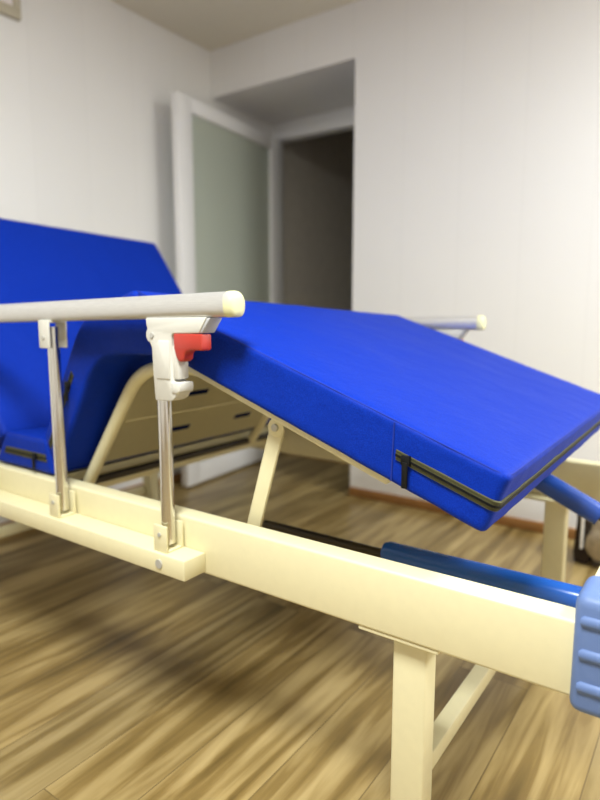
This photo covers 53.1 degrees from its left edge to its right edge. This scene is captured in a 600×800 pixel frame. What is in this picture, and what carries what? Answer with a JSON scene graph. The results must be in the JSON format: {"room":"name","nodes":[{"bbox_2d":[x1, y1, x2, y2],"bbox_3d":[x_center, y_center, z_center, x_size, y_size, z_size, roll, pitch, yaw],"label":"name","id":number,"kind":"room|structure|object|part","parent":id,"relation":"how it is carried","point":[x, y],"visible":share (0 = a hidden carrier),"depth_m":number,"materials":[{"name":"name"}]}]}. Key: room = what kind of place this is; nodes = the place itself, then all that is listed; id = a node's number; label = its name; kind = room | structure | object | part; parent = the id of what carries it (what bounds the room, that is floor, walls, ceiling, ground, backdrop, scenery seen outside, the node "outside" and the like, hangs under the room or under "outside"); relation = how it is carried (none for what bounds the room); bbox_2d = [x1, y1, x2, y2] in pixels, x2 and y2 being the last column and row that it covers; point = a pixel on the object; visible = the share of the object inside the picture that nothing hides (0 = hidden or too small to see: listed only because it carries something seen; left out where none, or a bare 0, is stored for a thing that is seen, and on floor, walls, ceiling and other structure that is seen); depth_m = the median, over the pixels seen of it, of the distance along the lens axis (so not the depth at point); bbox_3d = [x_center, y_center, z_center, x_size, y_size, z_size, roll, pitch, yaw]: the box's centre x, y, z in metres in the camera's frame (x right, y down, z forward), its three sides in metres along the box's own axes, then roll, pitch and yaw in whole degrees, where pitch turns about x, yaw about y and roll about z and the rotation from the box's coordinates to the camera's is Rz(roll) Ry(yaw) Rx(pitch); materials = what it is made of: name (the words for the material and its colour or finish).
{"room":"hospital room","nodes":[
{"label":"hospital room","id":0,"kind":"room"},
{"bbox_2d":[0,0,353,523],"bbox_3d":[-1.127,-0.587,2.389,0.120,2.200,7.100,6,10,35],"label":"wall","id":1,"kind":"structure","parent":0,"point":[86,86],"depth_m":2.66,"materials":[{"name":"white paint"}]},
{"bbox_2d":[0,0,20,20],"bbox_3d":[-1.247,-1.490,1.963,0.025,0.213,0.678,6,10,35],"label":"board","id":2,"kind":"object","parent":1,"relation":"attached to","point":[11,9],"visible":1,"depth_m":2.22,"materials":[{"name":"beige"}]},
{"bbox_3d":[-1.250,-1.495,1.969,0.012,0.145,0.625,6,10,35],"label":"board panel","id":3,"kind":"part","parent":2,"relation":"part of","materials":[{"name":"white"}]},
{"bbox_2d":[0,472,181,525],"bbox_3d":[-1.792,0.629,1.488,0.014,0.042,4.600,6,10,35],"label":"baseboard","id":4,"kind":"structure","parent":1,"relation":"attached to","point":[178,476],"depth_m":2.92,"materials":[{"name":"orange wood"}]},
{"bbox_2d":[171,91,282,486],"bbox_3d":[-0.341,-0.540,3.248,0.040,1.846,0.934,4,9,29],"label":"door","id":5,"kind":"structure","parent":1,"relation":"in","point":[227,172],"depth_m":3.10,"materials":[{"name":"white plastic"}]},
{"bbox_3d":[-0.350,-0.556,3.229,0.008,1.685,0.707,4,9,29],"label":"glass pane","id":6,"kind":"part","parent":5,"relation":"part of","materials":[{"name":"white glass"}]},
{"bbox_2d":[110,0,357,50],"bbox_3d":[0.041,-1.371,-0.159,4.811,0.080,4.740,6,10,35],"label":"ceiling","id":7,"kind":"structure","parent":0,"point":[211,25],"depth_m":2.69,"materials":[{"name":"paint"}]},
{"bbox_2d":[0,452,599,799],"bbox_3d":[0.784,0.721,1.198,4.811,0.060,7.320,6,10,35],"label":"floor","id":8,"kind":"structure","parent":0,"point":[120,679],"depth_m":1.39,"materials":[{"name":"laminate"}]},
{"bbox_2d":[0,291,599,799],"bbox_3d":[-0.208,0.121,1.659,2.135,1.000,1.023,6,10,35],"label":"hospital bed","id":9,"kind":"object","parent":8,"relation":"on","point":[544,631],"visible":0.59,"depth_m":1.05,"materials":[{"name":"beige paint"}]},
{"bbox_3d":[-0.513,0.042,1.271,0.025,0.392,0.025,6,10,35],"label":"post","id":10,"kind":"part","parent":9,"relation":"part of","materials":[{"name":"silver metal"}]},
{"bbox_3d":[-0.670,-0.195,1.350,1.372,0.067,0.039,6,10,35],"label":"guard rail","id":11,"kind":"part","parent":9,"relation":"part of","materials":[{"name":"metal"}]},
{"bbox_3d":[-0.348,0.065,1.308,0.416,0.317,0.029,6,10,35],"label":"thigh frame","id":12,"kind":"part","parent":9,"relation":"part of","materials":[{"name":"beige paint"}]},
{"bbox_3d":[-0.621,0.314,2.495,0.054,0.363,0.040,6,10,35],"label":"leg","id":13,"kind":"part","parent":9,"relation":"part of","materials":[{"name":"beige paint"}]},
{"bbox_3d":[-0.237,-0.069,1.037,0.034,0.066,0.002,6,10,35],"label":"latch plate","id":14,"kind":"part","parent":9,"relation":"part of","materials":[{"name":"white plastic"}]},
{"bbox_3d":[-0.242,0.083,1.084,0.025,0.364,0.025,6,10,35],"label":"post","id":15,"kind":"part","parent":9,"relation":"part of","materials":[{"name":"silver metal"}]},
{"bbox_3d":[-0.306,0.157,1.734,0.020,0.020,0.828,6,10,35],"label":"hinge rod","id":16,"kind":"part","parent":9,"relation":"part of","materials":[{"name":"grey metal"}]},
{"bbox_3d":[-0.181,-0.087,1.008,0.066,0.047,0.024,6,10,35],"label":"release lever","id":17,"kind":"part","parent":9,"relation":"part of","materials":[{"name":"red plastic"}]},
{"bbox_3d":[0.002,-0.003,1.799,0.416,0.317,0.029,6,10,35],"label":"thigh frame","id":18,"kind":"part","parent":9,"relation":"part of","materials":[{"name":"beige paint"}]},
{"bbox_2d":[0,218,599,530],"bbox_3d":[-0.180,-0.194,1.593,1.719,0.672,0.897,6,10,35],"label":"mattress","id":19,"kind":"object","parent":9,"relation":"on","point":[469,430],"visible":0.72,"depth_m":1.19,"materials":[{"name":"blue fabric"}]},
{"bbox_3d":[-0.414,0.072,1.800,0.251,0.088,0.885,6,10,35],"label":"seat","id":20,"kind":"part","parent":19,"relation":"part of","materials":[{"name":"blue fabric"}]},
{"bbox_3d":[0.234,-0.063,1.320,0.710,0.336,0.886,6,10,35],"label":"leg","id":21,"kind":"part","parent":19,"relation":"part of","materials":[{"name":"blue fabric"}]},
{"bbox_3d":[0.163,0.349,0.913,0.129,0.006,0.074,6,10,35],"label":"leg plate","id":22,"kind":"part","parent":9,"relation":"part of","materials":[{"name":"beige paint"}]},
{"bbox_3d":[0.174,0.533,0.929,0.054,0.363,0.040,6,10,35],"label":"leg","id":23,"kind":"part","parent":9,"relation":"part of","materials":[{"name":"beige paint"}]},
{"bbox_3d":[-0.055,-0.260,2.091,1.372,0.067,0.039,6,10,35],"label":"guard rail","id":24,"kind":"part","parent":9,"relation":"part of","materials":[{"name":"metal"}]},
{"bbox_3d":[0.660,0.256,1.573,0.129,0.006,0.074,6,10,35],"label":"leg plate","id":25,"kind":"part","parent":9,"relation":"part of","materials":[{"name":"beige paint"}]},
{"bbox_3d":[0.672,0.440,1.592,0.054,0.363,0.040,6,10,35],"label":"leg","id":26,"kind":"part","parent":9,"relation":"part of","materials":[{"name":"beige paint"}]},
{"bbox_2d":[573,515,599,563],"bbox_3d":[1.091,0.444,2.046,0.271,0.252,0.180,6,10,35],"label":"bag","id":27,"kind":"object","parent":8,"relation":"on","point":[586,547],"visible":0.52,"depth_m":2.05,"materials":[{"name":"black fabric"}]},
{"bbox_2d":[210,0,599,528],"bbox_3d":[1.629,-0.545,2.125,4.691,2.190,0.600,6,10,35],"label":"wall","id":28,"kind":"structure","parent":0,"point":[477,122],"depth_m":2.39,"materials":[{"name":"white paint"}]},
{"bbox_2d":[273,106,354,303],"bbox_3d":[0.234,-0.613,3.433,0.908,1.963,0.075,6,10,35],"label":"trim","id":29,"kind":"structure","parent":28,"relation":"attached to","point":[341,120],"depth_m":3.39,"materials":[{"name":"white plastic"}]},
{"bbox_2d":[349,486,575,539],"bbox_3d":[1.753,0.583,1.815,3.713,0.042,0.014,6,10,35],"label":"baseboard","id":30,"kind":"structure","parent":28,"relation":"attached to","point":[535,526],"depth_m":2.65,"materials":[{"name":"orange wood"}]}
]}

